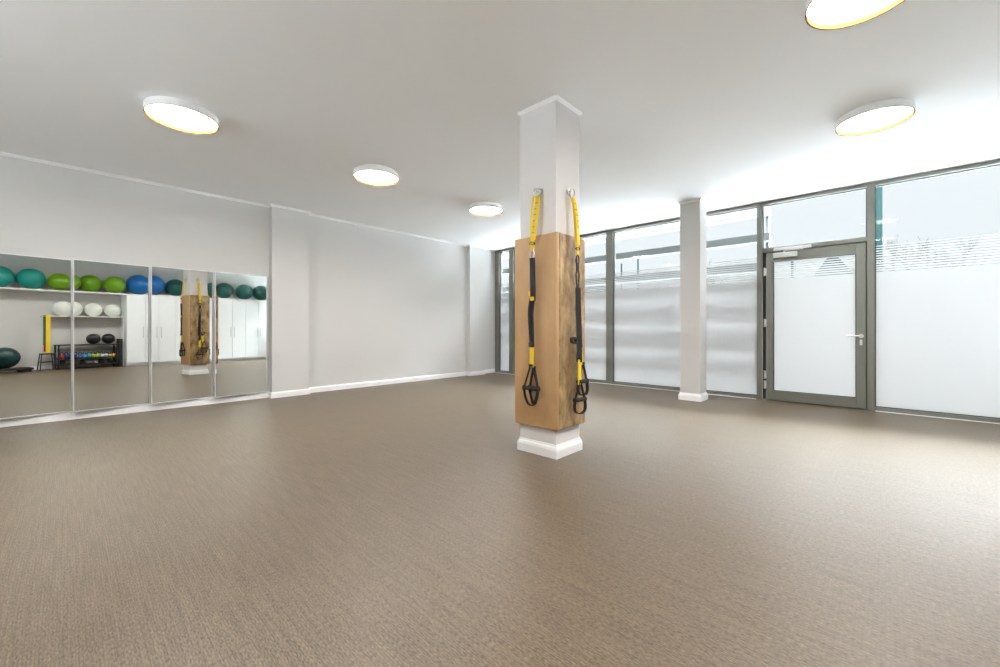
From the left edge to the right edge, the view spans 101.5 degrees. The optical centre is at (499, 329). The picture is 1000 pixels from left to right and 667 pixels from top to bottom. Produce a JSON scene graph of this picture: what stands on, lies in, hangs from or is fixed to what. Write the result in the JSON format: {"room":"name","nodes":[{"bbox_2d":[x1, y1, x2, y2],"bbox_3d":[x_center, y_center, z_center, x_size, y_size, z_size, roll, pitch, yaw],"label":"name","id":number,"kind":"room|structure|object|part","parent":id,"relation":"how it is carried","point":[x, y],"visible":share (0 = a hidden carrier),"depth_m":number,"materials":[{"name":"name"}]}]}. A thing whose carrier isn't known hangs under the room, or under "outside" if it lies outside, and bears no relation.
{"room":"gym","nodes":[
{"label":"gym","id":0,"kind":"room"},
{"bbox_2d":[0,155,494,410],"bbox_3d":[-3.639,-0.400,5.839,0.410,2.800,10.295,0,0,43],"label":"wall","id":1,"kind":"structure","parent":0,"point":[347,303],"depth_m":6.15,"materials":[{"name":"paint"}]},
{"bbox_2d":[0,253,71,419],"bbox_3d":[-4.937,0.071,4.265,0.019,1.682,0.655,0,0,37],"label":"mirror panel","id":2,"kind":"object","parent":1,"relation":"attached to","point":[36,291],"visible":1,"depth_m":4.30,"materials":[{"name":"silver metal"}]},
{"bbox_2d":[73,259,149,411],"bbox_3d":[-4.487,0.071,4.742,0.018,1.682,0.655,0,0,38],"label":"mirror panel","id":3,"kind":"object","parent":1,"relation":"attached to","point":[111,301],"visible":1,"depth_m":4.71,"materials":[{"name":"silver metal"}]},
{"bbox_2d":[151,266,213,403],"bbox_3d":[-4.039,0.071,5.216,0.019,1.682,0.650,0,0,39],"label":"mirror panel","id":4,"kind":"object","parent":1,"relation":"attached to","point":[182,300],"visible":1,"depth_m":5.20,"materials":[{"name":"silver metal"}]},
{"bbox_2d":[214,271,266,397],"bbox_3d":[-3.593,0.071,5.689,0.018,1.682,0.650,0,0,39],"label":"mirror panel","id":5,"kind":"object","parent":1,"relation":"attached to","point":[240,300],"visible":1,"depth_m":5.67,"materials":[{"name":"silver metal"}]},
{"bbox_2d":[0,369,494,426],"bbox_3d":[-3.569,0.956,5.684,0.126,0.088,10.165,0,0,43],"label":"baseboard","id":6,"kind":"structure","parent":1,"relation":"attached to","point":[204,401],"depth_m":5.43,"materials":[{"name":"white paint"}]},
{"bbox_2d":[0,152,494,251],"bbox_3d":[-3.566,-1.787,5.680,0.136,0.026,10.165,0,0,43],"label":"trim","id":7,"kind":"structure","parent":1,"relation":"attached to","point":[1,153],"depth_m":5.37,"materials":[{"name":"white paint"}]},
{"bbox_2d":[495,249,508,373],"bbox_3d":[0.085,-0.400,9.312,0.438,2.800,0.130,0,0,43],"label":"window","id":8,"kind":"structure","parent":1,"relation":"in","point":[501,302],"depth_m":9.34,"materials":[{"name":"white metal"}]},
{"bbox_2d":[494,372,999,423],"bbox_3d":[2.983,0.997,6.466,8.580,0.006,0.030,0,0,43],"label":"trim","id":9,"kind":"structure","parent":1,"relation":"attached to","point":[494,372],"depth_m":4.89,"materials":[{"name":"grey metal"}]},
{"bbox_2d":[0,373,999,666],"bbox_3d":[-0.556,1.060,2.791,9.080,0.120,10.495,0,0,43],"label":"floor","id":10,"kind":"structure","parent":0,"point":[407,524],"depth_m":1.98,"materials":[{"name":"carpet"}]},
{"bbox_2d":[517,94,581,459],"bbox_3d":[0.414,-0.400,3.397,0.397,2.800,0.369,0,0,43],"label":"column","id":11,"kind":"structure","parent":10,"relation":"on","point":[549,128],"depth_m":3.26,"materials":[{"name":"paint"}]},
{"bbox_2d":[522,187,541,405],"bbox_3d":[0.267,-0.263,3.222,0.150,1.726,0.122,0,0,43],"label":"trainer","id":12,"kind":"object","parent":11,"relation":"hanging from","point":[533,224],"visible":1,"depth_m":3.20,"materials":[{"name":"fabric"}]},
{"bbox_2d":[515,232,558,430],"bbox_3d":[0.288,0.017,3.263,0.431,1.523,0.034,0,0,43],"label":"wooden panel","id":13,"kind":"object","parent":11,"relation":"attached to","point":[545,414],"visible":0.98,"depth_m":3.22,"materials":[{"name":"beige wood"}]},
{"bbox_3d":[0.414,0.948,3.397,0.397,0.105,0.369,0,0,43],"label":"plinth skirting","id":14,"kind":"part","parent":11,"relation":"part of","materials":[{"name":"white paint"}]},
{"bbox_2d":[559,232,584,429],"bbox_3d":[0.571,0.017,3.273,0.034,1.523,0.368,0,0,43],"label":"pad","id":15,"kind":"object","parent":11,"relation":"attached to","point":[568,364],"visible":0.8,"depth_m":3.23,"materials":[{"name":"brown wood"}]},
{"bbox_2d":[567,188,588,413],"bbox_3d":[0.609,-0.231,3.239,0.136,1.791,0.234,0,0,43],"label":"trainer","id":16,"kind":"object","parent":11,"relation":"hanging from","point":[578,339],"visible":1,"depth_m":3.20,"materials":[{"name":"fabric"}]},
{"bbox_2d":[509,231,605,382],"bbox_3d":[1.113,-0.400,8.342,2.390,2.800,0.130,0,0,43],"label":"window","id":17,"kind":"structure","parent":10,"relation":"on","point":[595,302],"depth_m":7.72,"materials":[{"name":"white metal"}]},
{"bbox_2d":[606,203,756,398],"bbox_3d":[2.849,-0.400,6.703,2.385,2.800,0.130,0,0,43],"label":"window","id":18,"kind":"structure","parent":10,"relation":"on","point":[643,325],"depth_m":6.73,"materials":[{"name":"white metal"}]},
{"bbox_2d":[678,198,707,401],"bbox_3d":[2.754,-0.400,5.823,0.304,2.800,0.308,0,0,43],"label":"column","id":19,"kind":"structure","parent":10,"relation":"on","point":[692,212],"depth_m":5.72,"materials":[{"name":"grey paint"}]},
{"bbox_3d":[2.754,0.948,5.823,0.304,0.105,0.308,0,0,43],"label":"plinth skirting","id":20,"kind":"part","parent":19,"relation":"part of","materials":[{"name":"white paint"}]},
{"bbox_2d":[757,202,866,409],"bbox_3d":[4.118,-0.400,5.458,1.169,2.800,0.199,0,0,43],"label":"door","id":21,"kind":"structure","parent":10,"relation":"on","point":[812,331],"depth_m":5.42,"materials":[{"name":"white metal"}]},
{"bbox_3d":[3.964,-1.102,5.546,0.420,0.040,0.022,0,0,43],"label":"closer rail","id":22,"kind":"part","parent":21,"relation":"part of","materials":[{"name":"silver metal"}]},
{"bbox_2d":[762,183,866,248],"bbox_3d":[4.160,-1.470,5.458,1.108,0.660,0.120,0,0,43],"label":"window","id":23,"kind":"structure","parent":21,"relation":"attached to","point":[860,186],"depth_m":5.38,"materials":[{"name":"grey metal"}]},
{"bbox_3d":[4.160,-1.778,5.458,1.108,0.045,0.120,0,0,43],"label":"frame","id":24,"kind":"part","parent":23,"relation":"part of","materials":[{"name":"grey metal"}]},
{"bbox_3d":[4.417,0.085,5.082,0.161,0.052,0.063,0,0,43],"label":"handle","id":25,"kind":"part","parent":21,"relation":"part of","materials":[{"name":"metal"}]},
{"bbox_2d":[867,159,999,422],"bbox_3d":[5.362,-0.400,4.331,2.188,2.800,0.130,0,0,43],"label":"window","id":26,"kind":"structure","parent":10,"relation":"on","point":[933,334],"depth_m":4.68,"materials":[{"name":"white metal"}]},
{"bbox_2d":[0,0,999,250],"bbox_3d":[-0.556,-1.900,2.791,9.080,0.200,10.495,0,0,43],"label":"ceiling","id":27,"kind":"structure","parent":0,"point":[726,104],"depth_m":3.09,"materials":[{"name":"paint"}]},
{"bbox_2d":[143,96,218,133],"bbox_3d":[-2.623,-1.763,3.377,0.494,0.074,0.494,0,0,43],"label":"ceiling light","id":28,"kind":"object","parent":27,"relation":"attached to","point":[175,113],"visible":1,"depth_m":3.34,"materials":[{"name":"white plastic"}]},
{"bbox_2d":[145,104,216,130],"bbox_3d":[-2.623,-1.755,3.377,0.477,0.006,0.477,0,0,43],"label":"diffuser","id":29,"kind":"object","parent":28,"relation":"attached to","point":[174,117],"depth_m":3.37,"materials":[{"name":"white plastic"}]},
{"bbox_2d":[354,164,398,185],"bbox_3d":[-1.419,-1.763,4.688,0.494,0.074,0.494,0,0,43],"label":"ceiling light","id":30,"kind":"object","parent":27,"relation":"attached to","point":[370,174],"visible":1,"depth_m":4.66,"materials":[{"name":"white plastic"}]},
{"bbox_2d":[355,171,396,183],"bbox_3d":[-1.419,-1.755,4.688,0.477,0.006,0.477,0,0,43],"label":"diffuser","id":31,"kind":"object","parent":30,"relation":"attached to","point":[366,177],"depth_m":4.72,"materials":[{"name":"white plastic"}]},
{"bbox_2d":[469,202,502,215],"bbox_3d":[-0.208,-1.763,6.000,0.494,0.074,0.494,0,0,43],"label":"ceiling light","id":32,"kind":"object","parent":27,"relation":"attached to","point":[479,208],"visible":1,"depth_m":5.95,"materials":[{"name":"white plastic"}]},
{"bbox_2d":[470,207,501,213],"bbox_3d":[-0.208,-1.755,6.000,0.477,0.006,0.477,0,0,43],"label":"diffuser","id":33,"kind":"object","parent":32,"relation":"attached to","point":[473,210],"depth_m":6.03,"materials":[{"name":"white plastic"}]},
{"bbox_2d":[805,0,904,29],"bbox_3d":[1.885,-1.763,2.113,0.494,0.074,0.494,0,0,43],"label":"ceiling light","id":34,"kind":"object","parent":27,"relation":"attached to","point":[819,14],"visible":1,"depth_m":2.25,"materials":[{"name":"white plastic"}]},
{"bbox_2d":[835,98,914,135],"bbox_3d":[3.115,-1.763,3.409,0.494,0.074,0.494,0,0,43],"label":"ceiling light","id":35,"kind":"object","parent":27,"relation":"attached to","point":[880,115],"visible":1,"depth_m":3.38,"materials":[{"name":"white plastic"}]},
{"bbox_2d":[837,107,912,132],"bbox_3d":[3.115,-1.755,3.409,0.477,0.006,0.477,0,0,43],"label":"diffuser","id":36,"kind":"object","parent":35,"relation":"attached to","point":[881,119],"depth_m":3.41,"materials":[{"name":"white plastic"}]},
{"label":"outside","id":37,"kind":"structure","parent":0,"visible":0},
{"bbox_3d":[20.595,1.240,21.814,180.000,0.220,240.000,0,0,43],"label":"ground","id":38,"kind":"structure","parent":37,"visible":0},
{"bbox_2d":[585,285,605,292],"bbox_3d":[9.621,-1.696,41.551,6.600,5.652,6.600,0,0,23],"label":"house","id":39,"kind":"structure","parent":38,"relation":"on","point":[595,285],"depth_m":38.50,"materials":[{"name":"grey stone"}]},
{"bbox_2d":[637,259,638,288],"bbox_3d":[9.864,-1.950,29.195,0.150,6.160,0.150,0,0,43],"label":"utility pole","id":40,"kind":"object","parent":38,"relation":"on","point":[637,259],"visible":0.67,"depth_m":29.15,"materials":[{"name":"teal metal"}]},
{"bbox_2d":[766,216,769,247],"bbox_3d":[3.998,-0.380,6.100,0.040,3.020,0.060,0,0,43],"label":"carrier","id":41,"kind":"object","parent":38,"relation":"on","point":[767,217],"visible":0.02,"depth_m":6.08,"materials":[{"name":"paint"}]},
{"bbox_2d":[815,257,852,275],"bbox_3d":[29.938,-2.696,36.372,3.800,7.652,6.600,0,0,43],"label":"house","id":42,"kind":"structure","parent":38,"relation":"on","point":[838,257],"depth_m":34.19,"materials":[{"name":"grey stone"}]},
{"bbox_2d":[876,186,882,271],"bbox_3d":[5.271,-0.670,5.682,0.180,3.600,0.180,0,0,43],"label":"post","id":43,"kind":"object","parent":38,"relation":"on","point":[879,190],"visible":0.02,"depth_m":5.65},
{"bbox_2d":[883,234,954,270],"bbox_3d":[30.025,-2.922,29.811,5.394,8.110,3.195,0,0,1],"label":"bare tree","id":44,"kind":"object","parent":38,"relation":"on","point":[898,234],"visible":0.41,"depth_m":29.63,"materials":[{"name":"grey plant"}]},
{"bbox_2d":[920,237,993,267],"bbox_3d":[34.193,-2.763,30.875,4.254,7.794,3.458,0,0,-31],"label":"bare tree","id":45,"kind":"object","parent":38,"relation":"on","point":[970,237],"visible":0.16,"depth_m":30.25,"materials":[{"name":"grey plant"}]},
{"bbox_3d":[-0.488,-0.380,10.335,0.040,3.020,0.060,0,0,43],"label":"carrier","id":46,"kind":"object","parent":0,"visible":0},
{"bbox_2d":[502,263,756,292],"bbox_3d":[1.645,-0.915,8.170,6.375,0.110,0.160,0,0,43],"label":"louvres","id":47,"kind":"object","parent":46,"relation":"attached to","point":[756,263],"visible":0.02,"depth_m":6.98,"materials":[{"name":"paint"}]},
{"bbox_2d":[502,206,771,258],"bbox_3d":[1.645,-1.735,8.170,6.375,0.110,0.160,0,0,43],"label":"louvres","id":48,"kind":"object","parent":46,"relation":"attached to","point":[752,213],"visible":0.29,"depth_m":6.93,"materials":[{"name":"paint"}]},
{"bbox_2d":[502,233,771,274],"bbox_3d":[1.645,-1.345,8.170,6.375,0.110,0.160,0,0,43],"label":"louvres","id":49,"kind":"object","parent":46,"relation":"attached to","point":[750,239],"visible":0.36,"depth_m":6.92,"materials":[{"name":"paint"}]}
]}

